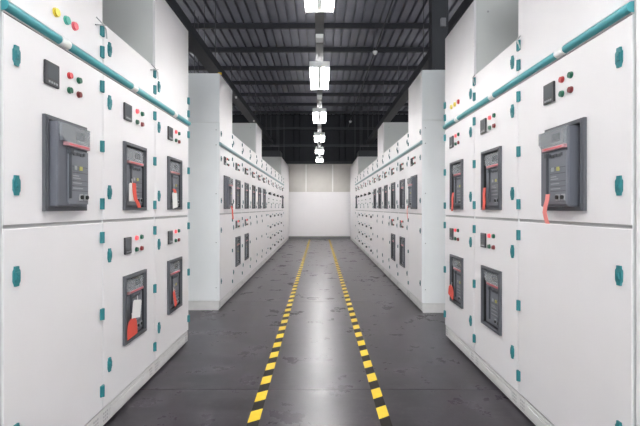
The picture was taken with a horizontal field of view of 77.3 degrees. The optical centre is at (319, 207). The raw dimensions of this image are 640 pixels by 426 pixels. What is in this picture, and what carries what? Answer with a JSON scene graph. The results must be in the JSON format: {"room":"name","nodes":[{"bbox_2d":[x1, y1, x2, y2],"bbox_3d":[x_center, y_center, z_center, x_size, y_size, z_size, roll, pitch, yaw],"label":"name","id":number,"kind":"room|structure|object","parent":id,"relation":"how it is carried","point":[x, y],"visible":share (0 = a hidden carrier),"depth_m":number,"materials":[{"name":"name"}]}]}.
{"room":"electrical room","nodes":[
{"label":"electrical room","id":0,"kind":"room"},
{"bbox_2d":[103,239,535,425],"bbox_3d":[0.000,1.460,5.460,13.000,0.200,24.920,0,0,0],"label":"floor","id":1,"kind":"structure","parent":0,"point":[319,378],"depth_m":3.50,"materials":[{"name":"black concrete"}]},
{"bbox_2d":[0,0,107,425],"bbox_3d":[-1.692,-0.216,2.068,0.877,3.152,0.777,0,0,0],"label":"tall cabinet","id":2,"kind":"object","parent":1,"relation":"on","point":[52,85],"visible":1,"depth_m":1.96,"materials":[{"name":"metal"}]},
{"bbox_2d":[73,175,82,188],"bbox_3d":[-1.268,-0.136,2.102,0.001,0.070,0.087,0,0,0],"label":"print","id":3,"kind":"object","parent":2,"relation":"on","point":[77,179],"depth_m":2.10,"materials":[{"name":"grey paper"}]},
{"bbox_2d":[101,22,158,425],"bbox_3d":[-1.710,0.110,2.845,0.839,2.500,0.777,0,0,0],"label":"tall cabinet","id":4,"kind":"object","parent":1,"relation":"on","point":[129,101],"visible":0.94,"depth_m":2.74,"materials":[{"name":"metal"}]},
{"bbox_2d":[129,182,134,200],"bbox_3d":[-1.305,-0.125,2.787,0.007,0.158,0.090,0,0,0],"label":"tag","id":5,"kind":"object","parent":4,"relation":"hanging from","point":[131,198],"visible":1,"depth_m":2.77,"materials":[{"name":"white paper"}]},
{"bbox_2d":[127,318,137,339],"bbox_3d":[-1.305,0.817,2.792,0.007,0.169,0.148,0,0,0],"label":"tag","id":6,"kind":"object","parent":4,"relation":"hanging from","point":[132,325],"visible":1,"depth_m":2.79,"materials":[{"name":"red plastic"}]},
{"bbox_2d":[132,183,140,207],"bbox_3d":[-1.294,-0.088,2.837,0.006,0.173,0.116,0,0,4],"label":"ribbon","id":7,"kind":"object","parent":4,"relation":"attached to","point":[133,184],"visible":1,"depth_m":2.81,"materials":[{"name":"red"}]},
{"bbox_2d":[132,295,141,317],"bbox_3d":[-1.299,0.708,2.843,0.007,0.166,0.150,0,0,0],"label":"tag","id":8,"kind":"object","parent":4,"relation":"hanging from","point":[136,311],"visible":1,"depth_m":2.84,"materials":[{"name":"white paper"}]},
{"bbox_2d":[102,0,190,373],"bbox_3d":[-1.716,-0.216,3.647,0.829,3.152,0.826,0,0,0],"label":"tall cabinet","id":9,"kind":"object","parent":1,"relation":"on","point":[151,28],"visible":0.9,"depth_m":3.48,"materials":[{"name":"metal"}]},
{"bbox_2d":[172,192,177,208],"bbox_3d":[-1.305,-0.084,3.610,0.007,0.182,0.132,0,0,0],"label":"tag","id":10,"kind":"object","parent":9,"relation":"hanging from","point":[174,195],"visible":0.96,"depth_m":3.60,"materials":[{"name":"white"}]},
{"bbox_2d":[173,287,176,306],"bbox_3d":[-1.305,0.804,3.611,0.007,0.188,0.101,0,0,0],"label":"tag","id":11,"kind":"object","parent":9,"relation":"hanging from","point":[174,294],"visible":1,"depth_m":3.60,"materials":[{"name":"red plastic"}]},
{"bbox_2d":[188,73,233,309],"bbox_3d":[-1.692,-0.216,5.712,0.877,3.153,0.786,0,0,0],"label":"tall cabinet","id":12,"kind":"object","parent":1,"relation":"on","point":[210,181],"visible":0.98,"depth_m":5.32,"materials":[{"name":"metal"}]},
{"bbox_2d":[231,134,243,295],"bbox_3d":[-1.718,0.110,6.492,0.825,2.500,0.775,0,0,0],"label":"tall cabinet","id":13,"kind":"object","parent":1,"relation":"on","point":[237,164],"visible":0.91,"depth_m":6.45,"materials":[{"name":"metal"}]},
{"bbox_2d":[242,142,250,284],"bbox_3d":[-1.718,0.110,7.268,0.825,2.500,0.775,0,0,0],"label":"tall cabinet","id":14,"kind":"object","parent":1,"relation":"on","point":[246,169],"visible":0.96,"depth_m":7.25,"materials":[{"name":"metal"}]},
{"bbox_2d":[232,123,262,270],"bbox_3d":[-1.718,-0.216,8.818,0.825,3.152,0.775,0,0,0],"label":"tall cabinet","id":15,"kind":"object","parent":1,"relation":"on","point":[250,134],"visible":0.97,"depth_m":8.58,"materials":[{"name":"metal"}]},
{"bbox_2d":[250,149,257,276],"bbox_3d":[-1.718,0.110,8.043,0.825,2.500,0.775,0,0,0],"label":"tall cabinet","id":16,"kind":"object","parent":1,"relation":"on","point":[253,155],"visible":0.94,"depth_m":8.06,"materials":[{"name":"metal"}]},
{"bbox_2d":[261,159,266,265],"bbox_3d":[-1.718,0.110,9.592,0.825,2.500,0.775,0,0,0],"label":"tall cabinet","id":17,"kind":"object","parent":1,"relation":"on","point":[264,164],"visible":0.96,"depth_m":9.56,"materials":[{"name":"metal"}]},
{"bbox_2d":[266,163,271,260],"bbox_3d":[-1.705,0.110,10.480,0.850,2.500,1.000,0,0,0],"label":"tall cabinet","id":18,"kind":"object","parent":1,"relation":"on","point":[268,167],"visible":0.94,"depth_m":10.43,"materials":[{"name":"metal"}]},
{"bbox_2d":[262,157,283,245],"bbox_3d":[-1.718,-0.216,14.380,0.825,3.152,0.800,0,0,0],"label":"tall cabinet","id":19,"kind":"object","parent":1,"relation":"on","point":[276,163],"visible":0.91,"depth_m":13.98,"materials":[{"name":"metal"}]},
{"bbox_2d":[262,151,281,156],"bbox_3d":[-1.750,-1.905,14.380,0.800,0.220,0.760,0,0,0],"label":"box","id":20,"kind":"object","parent":19,"relation":"on","point":[264,153],"visible":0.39,"depth_m":14.02,"materials":[{"name":"grey metal"}]},
{"bbox_2d":[271,167,275,255],"bbox_3d":[-1.705,0.110,11.480,0.850,2.500,1.000,0,0,0],"label":"tall cabinet","id":21,"kind":"object","parent":1,"relation":"on","point":[273,179],"visible":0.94,"depth_m":11.38,"materials":[{"name":"metal"}]},
{"bbox_2d":[275,170,278,251],"bbox_3d":[-1.705,0.110,12.480,0.850,2.500,1.000,0,0,0],"label":"tall cabinet","id":22,"kind":"object","parent":1,"relation":"on","point":[276,172],"visible":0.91,"depth_m":12.37,"materials":[{"name":"metal"}]},
{"bbox_2d":[246,239,310,425],"bbox_3d":[-0.420,1.359,8.533,0.072,0.001,17.452,0,0,0],"label":"tape","id":23,"kind":"object","parent":1,"relation":"on","point":[255,415],"visible":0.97,"depth_m":3.49,"materials":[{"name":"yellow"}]},
{"bbox_2d":[278,173,281,248],"bbox_3d":[-1.705,0.110,13.480,0.850,2.500,1.000,0,0,0],"label":"tall cabinet","id":24,"kind":"object","parent":1,"relation":"on","point":[279,175],"visible":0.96,"depth_m":13.30,"materials":[{"name":"metal"}]},
{"bbox_2d":[283,160,285,243],"bbox_3d":[-1.730,-0.217,15.435,0.800,3.155,1.286,0,0,0],"label":"tall cabinet","id":25,"kind":"object","parent":1,"relation":"on","point":[284,162],"visible":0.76,"depth_m":15.20,"materials":[{"name":"metal"}]},
{"bbox_2d":[286,164,288,240],"bbox_3d":[-1.730,-0.217,16.735,0.800,3.155,1.286,0,0,0],"label":"tall cabinet","id":26,"kind":"object","parent":1,"relation":"on","point":[287,166],"visible":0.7,"depth_m":16.63,"materials":[{"name":"metal"}]},
{"bbox_2d":[350,164,352,240],"bbox_3d":[1.730,-0.217,16.695,0.800,3.155,1.286,0,0,0],"label":"tall cabinet","id":27,"kind":"object","parent":1,"relation":"on","point":[351,166],"visible":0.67,"depth_m":16.63,"materials":[{"name":"metal"}]},
{"bbox_2d":[353,160,355,243],"bbox_3d":[1.730,-0.217,15.395,0.800,3.155,1.286,0,0,0],"label":"tall cabinet","id":28,"kind":"object","parent":1,"relation":"on","point":[354,162],"visible":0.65,"depth_m":15.20,"materials":[{"name":"metal"}]},
{"bbox_2d":[357,173,360,248],"bbox_3d":[1.705,0.110,13.440,0.850,2.500,1.000,0,0,0],"label":"tall cabinet","id":29,"kind":"object","parent":1,"relation":"on","point":[359,175],"visible":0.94,"depth_m":13.30,"materials":[{"name":"metal"}]},
{"bbox_2d":[328,239,392,425],"bbox_3d":[0.420,1.359,8.580,0.072,0.001,17.452,0,0,0],"label":"tape","id":30,"kind":"object","parent":1,"relation":"on","point":[383,415],"visible":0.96,"depth_m":3.49,"materials":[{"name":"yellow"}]},
{"bbox_2d":[360,170,363,251],"bbox_3d":[1.705,0.110,12.440,0.850,2.500,1.000,0,0,0],"label":"tall cabinet","id":31,"kind":"object","parent":1,"relation":"on","point":[362,172],"visible":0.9,"depth_m":12.37,"materials":[{"name":"metal"}]},
{"bbox_2d":[363,167,367,255],"bbox_3d":[1.705,0.110,11.440,0.850,2.500,1.000,0,0,0],"label":"tall cabinet","id":32,"kind":"object","parent":1,"relation":"on","point":[365,179],"visible":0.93,"depth_m":11.34,"materials":[{"name":"metal"}]},
{"bbox_2d":[355,157,377,245],"bbox_3d":[1.718,-0.216,14.340,0.825,3.152,0.800,0,0,0],"label":"tall cabinet","id":33,"kind":"object","parent":1,"relation":"on","point":[362,163],"visible":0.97,"depth_m":13.94,"materials":[{"name":"metal"}]},
{"bbox_2d":[357,151,377,156],"bbox_3d":[1.750,-1.905,14.380,0.800,0.220,0.760,0,0,0],"label":"box","id":34,"kind":"object","parent":33,"relation":"on","point":[359,153],"visible":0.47,"depth_m":14.02,"materials":[{"name":"grey metal"}]},
{"bbox_2d":[367,163,372,260],"bbox_3d":[1.705,0.110,10.440,0.850,2.500,1.000,0,0,0],"label":"tall cabinet","id":35,"kind":"object","parent":1,"relation":"on","point":[370,167],"visible":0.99,"depth_m":10.43,"materials":[{"name":"metal"}]},
{"bbox_2d":[372,158,377,265],"bbox_3d":[1.718,0.110,9.545,0.825,2.500,0.790,0,0,0],"label":"tall cabinet","id":36,"kind":"object","parent":1,"relation":"on","point":[375,163],"visible":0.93,"depth_m":9.50,"materials":[{"name":"metal"}]},
{"bbox_2d":[382,148,389,277],"bbox_3d":[1.718,0.110,7.965,0.825,2.500,0.790,0,0,0],"label":"tall cabinet","id":37,"kind":"object","parent":1,"relation":"on","point":[386,172],"visible":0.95,"depth_m":7.94,"materials":[{"name":"metal"}]},
{"bbox_2d":[377,122,407,271],"bbox_3d":[1.718,-0.216,8.755,0.825,3.152,0.790,0,0,0],"label":"tall cabinet","id":38,"kind":"object","parent":1,"relation":"on","point":[389,133],"visible":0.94,"depth_m":8.44,"materials":[{"name":"metal"}]},
{"bbox_2d":[389,141,397,285],"bbox_3d":[1.718,0.110,7.175,0.825,2.500,0.790,0,0,0],"label":"tall cabinet","id":39,"kind":"object","parent":1,"relation":"on","point":[393,168],"visible":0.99,"depth_m":7.14,"materials":[{"name":"metal"}]},
{"bbox_2d":[396,133,408,297],"bbox_3d":[1.718,0.110,6.385,0.825,2.500,0.790,0,0,0],"label":"tall cabinet","id":40,"kind":"object","parent":1,"relation":"on","point":[402,144],"visible":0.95,"depth_m":6.33,"materials":[{"name":"metal"}]},
{"bbox_2d":[407,70,444,312],"bbox_3d":[1.692,-0.216,5.590,0.877,3.153,0.801,0,0,0],"label":"tall cabinet","id":41,"kind":"object","parent":1,"relation":"on","point":[426,94],"visible":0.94,"depth_m":5.19,"materials":[{"name":"metal"}]},
{"bbox_2d":[443,0,517,363],"bbox_3d":[1.716,-0.216,3.840,0.829,3.152,0.800,0,0,0],"label":"tall cabinet","id":42,"kind":"object","parent":1,"relation":"on","point":[486,28],"visible":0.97,"depth_m":3.69,"materials":[{"name":"metal"}]},
{"bbox_2d":[448,284,453,299],"bbox_3d":[1.301,0.815,3.964,0.007,0.170,0.159,0,0,0],"label":"tag","id":43,"kind":"object","parent":42,"relation":"hanging from","point":[450,290],"visible":1,"depth_m":3.94,"materials":[{"name":"red plastic"}]},
{"bbox_2d":[451,193,453,210],"bbox_3d":[1.298,-0.060,3.902,0.009,0.180,0.070,0,0,3],"label":"ribbon","id":44,"kind":"object","parent":42,"relation":"attached to","point":[452,193],"visible":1,"depth_m":3.89,"materials":[{"name":"red"}]},
{"bbox_2d":[471,41,519,407],"bbox_3d":[1.710,0.110,3.060,0.839,2.500,0.760,0,0,0],"label":"tall cabinet","id":45,"kind":"object","parent":1,"relation":"on","point":[495,108],"visible":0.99,"depth_m":2.99,"materials":[{"name":"metal"}]},
{"bbox_2d":[482,188,485,209],"bbox_3d":[1.298,-0.072,3.150,0.009,0.175,0.065,0,0,3],"label":"ribbon","id":46,"kind":"object","parent":45,"relation":"attached to","point":[484,189],"visible":1,"depth_m":3.15,"materials":[{"name":"red"}]},
{"bbox_2d":[514,0,635,425],"bbox_3d":[1.692,-0.216,2.190,0.877,3.152,0.980,0,0,0],"label":"tall cabinet","id":47,"kind":"object","parent":1,"relation":"on","point":[576,62],"visible":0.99,"depth_m":2.05,"materials":[{"name":"metal"}]},
{"bbox_2d":[543,194,549,223],"bbox_3d":[1.236,0.005,2.180,0.013,0.160,0.072,0,0,4],"label":"ribbon","id":48,"kind":"object","parent":47,"relation":"attached to","point":[547,196],"visible":1,"depth_m":2.18,"materials":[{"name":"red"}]},
{"bbox_2d":[636,0,639,425],"bbox_3d":[1.730,-0.217,1.193,0.800,3.155,0.982,0,0,0],"label":"tall cabinet","id":49,"kind":"object","parent":1,"relation":"on","point":[637,1],"visible":1,"depth_m":1.67,"materials":[{"name":"metal"}]},
{"bbox_2d":[176,0,462,114],"bbox_3d":[0.000,-4.205,5.410,13.000,0.410,24.820,0,0,0],"label":"ceiling","id":50,"kind":"structure","parent":0,"point":[274,39],"depth_m":10.24,"materials":[{"name":"grey metal"}]},
{"bbox_2d":[194,10,198,72],"bbox_3d":[-4.300,-3.125,8.420,4.000,1.970,0.360,0,0,0],"label":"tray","id":51,"kind":"object","parent":50,"relation":"hanging from","point":[194,10],"visible":0.15,"depth_m":8.31,"materials":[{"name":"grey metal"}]},
{"bbox_2d":[165,0,272,144],"bbox_3d":[-2.150,-3.415,6.760,0.240,1.390,21.520,0,0,0],"label":"cable tray","id":52,"kind":"object","parent":50,"relation":"hanging from","point":[197,46],"visible":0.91,"depth_m":7.84,"materials":[{"name":"grey metal"}]},
{"bbox_2d":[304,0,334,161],"bbox_3d":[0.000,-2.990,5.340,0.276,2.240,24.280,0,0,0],"label":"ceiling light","id":53,"kind":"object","parent":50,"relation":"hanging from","point":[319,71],"depth_m":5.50,"materials":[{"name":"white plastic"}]},
{"bbox_2d":[305,0,316,9],"bbox_3d":[-0.079,-1.917,3.350,0.102,0.025,0.988,0,0,0],"label":"diffuser","id":54,"kind":"object","parent":53,"relation":"attached to","point":[309,4],"depth_m":3.76,"materials":[{"name":"white plastic"}]},
{"bbox_2d":[310,68,317,87],"bbox_3d":[-0.079,-1.917,5.877,0.102,0.025,0.988,0,0,0],"label":"diffuser","id":55,"kind":"object","parent":53,"relation":"attached to","point":[313,71],"depth_m":5.87,"materials":[{"name":"white plastic"}]},
{"bbox_2d":[313,112,317,121],"bbox_3d":[-0.079,-1.917,8.404,0.102,0.025,0.988,0,0,0],"label":"diffuser","id":56,"kind":"object","parent":53,"relation":"attached to","point":[315,114],"depth_m":8.37,"materials":[{"name":"white plastic"}]},
{"bbox_2d":[321,112,325,121],"bbox_3d":[0.079,-1.917,8.404,0.102,0.025,0.988,0,0,0],"label":"diffuser","id":57,"kind":"object","parent":53,"relation":"attached to","point":[323,114],"depth_m":8.37,"materials":[{"name":"white plastic"}]},
{"bbox_2d":[321,68,328,87],"bbox_3d":[0.079,-1.917,5.877,0.102,0.025,0.988,0,0,0],"label":"diffuser","id":58,"kind":"object","parent":53,"relation":"attached to","point":[324,71],"depth_m":5.87,"materials":[{"name":"white plastic"}]},
{"bbox_2d":[322,0,333,9],"bbox_3d":[0.079,-1.917,3.350,0.102,0.025,0.988,0,0,0],"label":"diffuser","id":59,"kind":"object","parent":53,"relation":"attached to","point":[326,4],"depth_m":3.76,"materials":[{"name":"white plastic"}]},
{"bbox_2d":[348,0,393,126],"bbox_3d":[1.250,-3.817,9.010,0.030,0.585,17.020,0,0,0],"label":"conduit","id":60,"kind":"object","parent":50,"relation":"hanging from","point":[392,0],"visible":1,"depth_m":9.30,"materials":[{"name":"grey metal"}]},
{"bbox_2d":[366,0,473,144],"bbox_3d":[2.150,-3.440,6.760,0.240,1.340,21.520,0,0,0],"label":"cable tray","id":61,"kind":"object","parent":50,"relation":"hanging from","point":[401,99],"visible":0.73,"depth_m":9.55,"materials":[{"name":"grey metal"}]},
{"bbox_2d":[232,114,407,235],"bbox_3d":[0.000,-1.525,17.655,13.000,5.770,0.330,0,0,0],"label":"wall","id":62,"kind":"structure","parent":0,"point":[319,192],"depth_m":17.59,"materials":[{"name":"paint"}]},
{"bbox_2d":[289,236,349,238],"bbox_3d":[0.000,1.302,17.582,13.000,0.115,0.014,0,0,0],"label":"baseboard","id":63,"kind":"structure","parent":62,"relation":"attached to","point":[290,237],"depth_m":17.57,"materials":[{"name":"grey"}]},
{"bbox_2d":[429,0,447,69],"bbox_3d":[1.660,-2.952,5.559,0.260,2.313,0.242,0,0,0],"label":"column","id":64,"kind":"structure","parent":0,"point":[438,9],"depth_m":5.49,"materials":[{"name":"grey metal"}]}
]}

